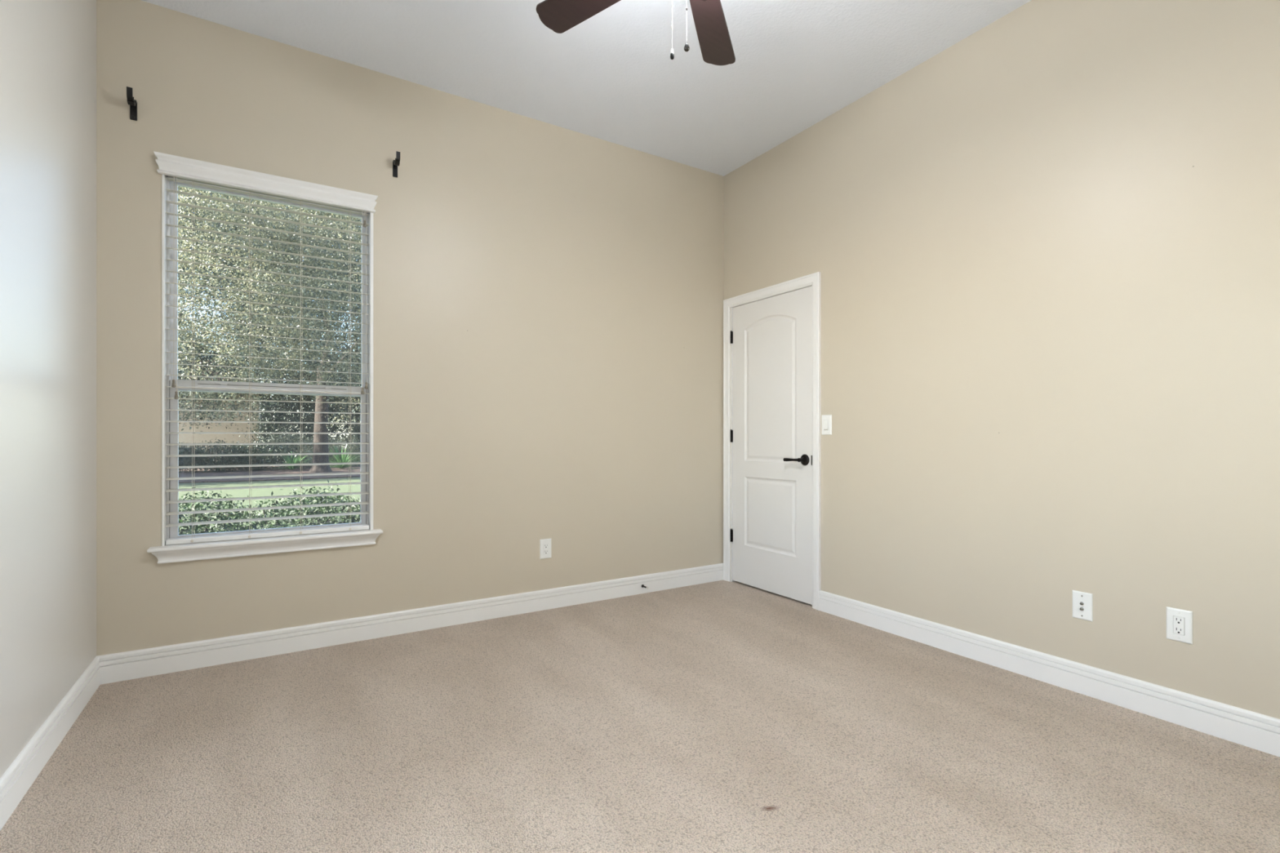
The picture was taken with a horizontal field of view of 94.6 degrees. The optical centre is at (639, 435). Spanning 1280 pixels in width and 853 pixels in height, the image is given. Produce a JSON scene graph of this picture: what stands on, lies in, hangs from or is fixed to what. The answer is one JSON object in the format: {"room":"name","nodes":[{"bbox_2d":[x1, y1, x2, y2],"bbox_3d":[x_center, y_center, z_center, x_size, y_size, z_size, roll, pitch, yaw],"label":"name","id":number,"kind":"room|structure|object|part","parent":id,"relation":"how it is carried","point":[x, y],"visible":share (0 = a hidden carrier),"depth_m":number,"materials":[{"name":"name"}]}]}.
{"room":"empty bedroom","nodes":[
{"label":"empty bedroom","id":0,"kind":"room"},
{"bbox_2d":[0,0,96,777],"bbox_3d":[-1.377,-0.387,0.847,0.150,3.148,4.000,0,0,-32],"label":"wall","id":1,"kind":"structure","parent":0,"point":[48,47],"depth_m":1.99,"materials":[{"name":"grey paint"}]},
{"bbox_2d":[0,656,100,831],"bbox_3d":[-1.347,1.025,0.954,0.014,0.124,3.850,0,0,-32],"label":"baseboard","id":2,"kind":"structure","parent":1,"relation":"attached to","point":[17,780],"depth_m":1.94,"materials":[{"name":"white paint"}]},
{"bbox_2d":[96,0,724,656],"bbox_3d":[-0.911,-0.387,3.587,3.850,3.148,0.151,0,0,-32],"label":"wall","id":3,"kind":"structure","parent":0,"point":[548,299],"depth_m":3.36,"materials":[{"name":"beige paint"}]},
{"bbox_2d":[126,86,137,120],"bbox_3d":[-2.244,-1.464,2.606,0.025,0.102,0.098,0,0,-32],"label":"curtain rod bracket","id":4,"kind":"object","parent":3,"relation":"attached to","point":[133,104],"visible":1,"depth_m":2.62,"materials":[{"name":"black metal"}]},
{"bbox_2d":[126,86,133,101],"bbox_3d":[-2.228,-1.491,2.581,0.020,0.048,0.038,0,0,-32],"label":"cup","id":5,"kind":"object","parent":4,"relation":"on","point":[130,97],"depth_m":2.57,"materials":[{"name":"black paint"}]},
{"bbox_3d":[-2.250,-1.478,2.616,0.023,0.042,0.069,0,0,-32],"label":"arm","id":6,"kind":"part","parent":4,"relation":"part of","materials":[{"name":"black paint"}]},
{"bbox_3d":[-2.268,-1.456,2.645,0.025,0.085,0.006,0,0,-32],"label":"wall plate","id":7,"kind":"part","parent":4,"relation":"part of","materials":[{"name":"black paint"}]},
{"bbox_2d":[146,151,382,564],"bbox_3d":[-1.837,-0.349,2.977,0.976,1.862,0.200,0,0,-32],"label":"window","id":8,"kind":"structure","parent":3,"relation":"in","point":[170,165],"depth_m":2.88,"materials":[{"name":"white paint"}]},
{"bbox_3d":[-1.803,-1.237,2.920,0.932,0.086,0.034,0,0,-32],"label":"cornice","id":9,"kind":"part","parent":8,"relation":"part of","materials":[{"name":"white paint"}]},
{"bbox_2d":[165,175,368,545],"bbox_3d":[-1.826,-0.370,2.958,0.858,1.748,0.077,0,0,-32],"label":"window blind","id":10,"kind":"object","parent":8,"relation":"attached to","point":[363,526],"visible":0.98,"depth_m":2.93,"materials":[{"name":"white paint"}]},
{"bbox_3d":[-2.139,-0.708,2.726,0.003,1.011,0.002,0,0,-32],"label":"pull cord","id":11,"kind":"part","parent":10,"relation":"part of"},
{"bbox_3d":[-2.109,-0.357,2.790,0.008,1.712,0.061,0,0,-32],"label":"ladder cord","id":12,"kind":"part","parent":10,"relation":"part of","materials":[{"name":"white fabric"}]},
{"bbox_3d":[-1.918,-0.357,2.909,0.008,1.712,0.061,0,0,-32],"label":"ladder cord","id":13,"kind":"part","parent":10,"relation":"part of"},
{"bbox_3d":[-1.829,0.492,2.963,0.858,0.022,0.056,0,0,-32],"label":"rail","id":14,"kind":"part","parent":10,"relation":"part of","materials":[{"name":"white paint"}]},
{"bbox_3d":[-1.734,-0.357,3.025,0.008,1.712,0.061,0,0,-32],"label":"ladder cord","id":15,"kind":"part","parent":10,"relation":"part of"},
{"bbox_3d":[-1.542,-0.357,3.145,0.008,1.712,0.061,0,0,-32],"label":"ladder cord","id":16,"kind":"part","parent":10,"relation":"part of","materials":[{"name":"white fabric"}]},
{"bbox_3d":[-1.461,-0.748,3.151,0.003,0.930,0.002,0,0,-32],"label":"pull cord","id":17,"kind":"part","parent":10,"relation":"part of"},
{"bbox_3d":[-1.848,0.515,2.999,0.889,0.020,0.152,0,0,-32],"label":"sill","id":18,"kind":"part","parent":8,"relation":"part of","materials":[{"name":"white paint"}]},
{"bbox_3d":[-1.871,-0.716,3.030,0.846,1.005,0.030,0,0,-32],"label":"sash","id":19,"kind":"part","parent":8,"relation":"part of","materials":[{"name":"white plastic"}]},
{"bbox_3d":[-1.856,0.115,3.005,0.844,0.760,0.027,0,0,-32],"label":"sash","id":20,"kind":"part","parent":8,"relation":"part of","materials":[{"name":"white plastic"}]},
{"bbox_2d":[392,151,399,177],"bbox_3d":[-1.313,-1.464,3.189,0.025,0.102,0.098,0,0,-32],"label":"curtain rod bracket","id":21,"kind":"object","parent":3,"relation":"attached to","point":[396,162],"visible":1,"depth_m":3.20,"materials":[{"name":"black metal"}]},
{"bbox_3d":[-1.338,-1.456,3.228,0.025,0.085,0.006,0,0,-32],"label":"wall plate","id":22,"kind":"part","parent":21,"relation":"part of","materials":[{"name":"black paint"}]},
{"bbox_3d":[-1.319,-1.478,3.198,0.023,0.042,0.069,0,0,-32],"label":"arm","id":23,"kind":"part","parent":21,"relation":"part of","materials":[{"name":"black paint"}]},
{"bbox_2d":[395,151,399,162],"bbox_3d":[-1.298,-1.491,3.163,0.020,0.048,0.038,0,0,-32],"label":"cup","id":24,"kind":"object","parent":21,"relation":"on","point":[397,153],"depth_m":3.15,"materials":[{"name":"black paint"}]},
{"bbox_2d":[97,563,723,684],"bbox_3d":[-0.867,1.025,3.517,3.550,0.124,0.014,0,0,-32],"label":"baseboard","id":25,"kind":"structure","parent":3,"relation":"attached to","point":[143,663],"depth_m":3.15,"materials":[{"name":"white paint"}]},
{"bbox_2d":[539,538,551,559],"bbox_3d":[-0.589,0.709,3.696,0.076,0.122,0.008,0,0,-32],"label":"electrical outlet","id":26,"kind":"object","parent":3,"relation":"attached to","point":[545,544],"visible":1,"depth_m":3.69,"materials":[{"name":"white plastic"}]},
{"bbox_2d":[543,543,548,554],"bbox_3d":[-0.589,0.709,3.695,0.032,0.065,0.007,0,0,-32],"label":"receptacle","id":27,"kind":"object","parent":26,"relation":"attached to","point":[545,545],"depth_m":3.69,"materials":[{"name":"white plastic"}]},
{"bbox_2d":[141,0,1031,176],"bbox_3d":[0.151,-2.036,1.892,3.850,0.150,4.150,0,0,-32],"label":"ceiling","id":28,"kind":"structure","parent":0,"point":[612,77],"depth_m":3.04,"materials":[{"name":"white paint"}]},
{"bbox_2d":[536,0,735,65],"bbox_3d":[0.144,-1.577,1.891,1.231,0.768,1.249,0,0,-32],"label":"ceiling fan","id":29,"kind":"object","parent":28,"relation":"hanging from","point":[559,16],"visible":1,"depth_m":2.26,"materials":[{"name":"brown wood"}]},
{"bbox_3d":[-0.182,-1.603,2.161,0.470,0.033,0.139,0,0,34],"label":"blade","id":30,"kind":"part","parent":29,"relation":"part of","materials":[{"name":"brown wood"}]},
{"bbox_3d":[0.113,-1.396,1.883,0.034,0.338,0.005,0,0,-40],"label":"pull chain","id":31,"kind":"part","parent":29,"relation":"part of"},
{"bbox_3d":[0.145,-1.391,1.833,0.002,0.337,0.002,0,0,13],"label":"pull chain","id":32,"kind":"part","parent":29,"relation":"part of","materials":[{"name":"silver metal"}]},
{"bbox_3d":[0.283,-1.603,2.328,0.139,0.033,0.470,0,0,16],"label":"blade","id":33,"kind":"part","parent":29,"relation":"part of","materials":[{"name":"brown wood"}]},
{"bbox_2d":[0,580,1279,852],"bbox_3d":[0.185,1.137,1.913,3.630,0.100,3.850,0,0,-32],"label":"floor","id":34,"kind":"structure","parent":0,"point":[720,716],"depth_m":2.03,"materials":[{"name":"beige carpet"}]},
{"bbox_2d":[724,0,1279,719],"bbox_3d":[1.758,-0.387,2.810,0.151,3.148,4.000,0,0,-32],"label":"wall","id":35,"kind":"structure","parent":0,"point":[1045,249],"depth_m":2.58,"materials":[{"name":"beige paint"}]},
{"bbox_2d":[730,284,812,604],"bbox_3d":[0.895,0.061,4.068,0.137,2.052,0.792,0,0,-32],"label":"door","id":36,"kind":"structure","parent":35,"relation":"in","point":[771,336],"depth_m":4.04,"materials":[{"name":"white paint"}]},
{"bbox_3d":[0.981,0.157,3.825,0.024,0.024,0.132,0,0,-32],"label":"lever","id":37,"kind":"part","parent":36,"relation":"part of","materials":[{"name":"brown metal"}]},
{"bbox_3d":[1.034,0.156,3.776,0.060,0.072,0.072,0,0,-32],"label":"handle","id":38,"kind":"part","parent":36,"relation":"part of","materials":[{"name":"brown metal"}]},
{"bbox_2d":[723,271,820,610],"bbox_3d":[0.875,0.034,4.061,0.019,2.106,0.914,0,0,-32],"label":"door frame","id":39,"kind":"structure","parent":35,"relation":"attached to","point":[814,279],"depth_m":3.85,"materials":[{"name":"white paint"}]},
{"bbox_2d":[821,414,831,435],"bbox_3d":[1.147,-0.066,3.636,0.010,0.123,0.077,0,0,-32],"label":"light switch","id":40,"kind":"object","parent":35,"relation":"attached to","point":[826,420],"visible":1,"depth_m":3.63,"materials":[{"name":"white plastic"}]},
{"bbox_2d":[818,590,1279,756],"bbox_3d":[1.894,1.025,2.438,0.014,0.124,2.925,0,0,-32],"label":"baseboard","id":41,"kind":"structure","parent":35,"relation":"attached to","point":[1255,731],"depth_m":2.48,"materials":[{"name":"white paint"}]},
{"bbox_2d":[1072,590,1093,622],"bbox_3d":[1.862,0.718,2.490,0.015,0.116,0.073,0,0,-32],"label":"cable jack plate","id":42,"kind":"object","parent":35,"relation":"attached to","point":[1082,602],"visible":1,"depth_m":2.49,"materials":[{"name":"white plastic"}]},
{"bbox_2d":[1166,606,1192,644],"bbox_3d":[2.031,0.716,2.226,0.008,0.122,0.076,0,0,-32],"label":"electrical outlet","id":43,"kind":"object","parent":35,"relation":"attached to","point":[1179,621],"visible":1,"depth_m":2.22,"materials":[{"name":"white plastic"}]},
{"bbox_2d":[1173,615,1184,635],"bbox_3d":[2.031,0.716,2.226,0.007,0.065,0.032,0,0,-32],"label":"receptacle","id":44,"kind":"object","parent":43,"relation":"attached to","point":[1178,620],"depth_m":2.22,"materials":[{"name":"white plastic"}]},
{"label":"outside","id":45,"kind":"structure","parent":0,"visible":0},
{"bbox_2d":[178,448,360,533],"bbox_3d":[-18.721,1.397,27.831,36.000,0.300,59.850,0,0,-32],"label":"lawn","id":46,"kind":"structure","parent":45,"point":[236,493],"depth_m":13.29,"materials":[{"name":"green plant"}]},
{"bbox_2d":[177,187,222,359],"bbox_3d":[-24.537,-6.743,27.116,9.571,16.993,5.769,0,0,-32],"label":"tree","id":47,"kind":"object","parent":46,"relation":"on","point":[179,188],"visible":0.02,"depth_m":28.54,"materials":[{"name":"green plant"}]},
{"bbox_2d":[177,360,270,464],"bbox_3d":[-20.331,-0.983,24.374,8.600,4.460,5.000,0,0,-32],"label":"house","id":48,"kind":"structure","parent":46,"relation":"on","point":[183,437],"depth_m":24.09,"materials":[{"name":"beige paint"}]},
{"bbox_2d":[177,186,361,472],"bbox_3d":[-9.919,-3.918,16.747,5.743,10.530,8.580,0,0,37],"label":"oak tree","id":49,"kind":"object","parent":46,"relation":"on","point":[321,375],"visible":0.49,"depth_m":16.50,"materials":[{"name":"green plant"}]},
{"bbox_2d":[178,480,360,534],"bbox_3d":[-2.472,0.730,4.054,3.934,1.037,0.938,0,0,-32],"label":"hedge","id":50,"kind":"object","parent":46,"relation":"on","point":[189,530],"visible":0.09,"depth_m":3.91,"materials":[{"name":"green plant"}]},
{"bbox_3d":[-2.443,0.877,4.055,3.570,0.744,0.656,0,0,-32],"label":"stem","id":51,"kind":"part","parent":50,"relation":"part of","materials":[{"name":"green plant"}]},
{"bbox_2d":[178,464,360,483],"bbox_3d":[-13.268,1.242,20.066,18.263,0.050,9.559,0,0,-32],"label":"mulch bed","id":52,"kind":"object","parent":46,"relation":"on","point":[304,470],"visible":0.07,"depth_m":18.78,"materials":[{"name":"brown soil"}]},
{"bbox_2d":[178,442,210,472],"bbox_3d":[-15.368,0.752,19.478,2.384,1.189,1.938,0,0,-32],"label":"shrub","id":53,"kind":"object","parent":52,"relation":"on","point":[181,448],"visible":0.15,"depth_m":19.42,"materials":[{"name":"green plant"}]},
{"bbox_2d":[178,438,263,472],"bbox_3d":[-14.218,0.715,19.931,2.596,1.317,1.814,0,0,-29],"label":"shrub","id":54,"kind":"object","parent":52,"relation":"on","point":[220,461],"visible":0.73,"depth_m":19.70,"materials":[{"name":"green plant"}]},
{"bbox_3d":[-14.242,0.825,19.927,1.109,0.863,0.620,0,0,-32],"label":"stem","id":55,"kind":"part","parent":54,"relation":"part of","materials":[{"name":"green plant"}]},
{"bbox_2d":[177,188,306,431],"bbox_3d":[-15.396,-4.728,21.113,6.534,12.166,4.583,0,0,-43],"label":"evergreen tree","id":56,"kind":"object","parent":52,"relation":"on","point":[211,374],"visible":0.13,"depth_m":20.80,"materials":[{"name":"green plant"}]},
{"bbox_2d":[224,440,297,470],"bbox_3d":[-13.451,0.736,20.880,2.425,1.208,1.847,0,0,-32],"label":"shrub","id":57,"kind":"object","parent":52,"relation":"on","point":[270,460],"visible":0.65,"depth_m":20.75,"materials":[{"name":"green plant"}]},
{"bbox_2d":[208,195,361,465],"bbox_3d":[-12.877,-4.605,24.256,8.797,12.085,4.937,0,0,-18],"label":"evergreen tree","id":58,"kind":"object","parent":52,"relation":"on","point":[284,406],"visible":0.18,"depth_m":23.60,"materials":[{"name":"green plant"}]},
{"bbox_2d":[258,428,313,468],"bbox_3d":[-13.081,0.547,22.101,2.344,1.628,1.883,0,0,-32],"label":"shrub","id":59,"kind":"object","parent":52,"relation":"on","point":[297,447],"visible":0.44,"depth_m":21.93,"materials":[{"name":"green plant"}]},
{"bbox_2d":[268,452,310,470],"bbox_3d":[-12.197,0.873,20.756,1.605,0.706,1.624,0,0,6],"label":"shrub","id":60,"kind":"object","parent":52,"relation":"on","point":[291,460],"visible":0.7,"depth_m":20.65,"materials":[{"name":"green plant"}]},
{"bbox_2d":[328,444,359,469],"bbox_3d":[-10.834,0.737,21.369,2.133,0.950,2.018,0,0,-32],"label":"shrub","id":61,"kind":"object","parent":52,"relation":"on","point":[344,460],"visible":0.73,"depth_m":21.21,"materials":[{"name":"green plant"}]},
{"bbox_2d":[328,431,360,466],"bbox_3d":[-11.826,0.637,23.348,2.234,1.569,1.861,0,0,-32],"label":"shrub","id":62,"kind":"object","parent":52,"relation":"on","point":[352,439],"visible":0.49,"depth_m":23.19,"materials":[{"name":"green plant"}]},
{"bbox_2d":[181,191,359,457],"bbox_3d":[-18.503,-6.905,30.500,9.747,16.993,5.851,0,0,-29],"label":"tree","id":63,"kind":"object","parent":46,"relation":"on","point":[262,403],"visible":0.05,"depth_m":30.11,"materials":[{"name":"green plant"}]},
{"bbox_2d":[328,216,361,436],"bbox_3d":[-13.605,-6.754,33.800,9.792,16.776,5.377,0,0,-27],"label":"tree","id":64,"kind":"object","parent":46,"relation":"on","point":[350,216],"visible":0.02,"depth_m":32.00,"materials":[{"name":"green plant"}]}
]}

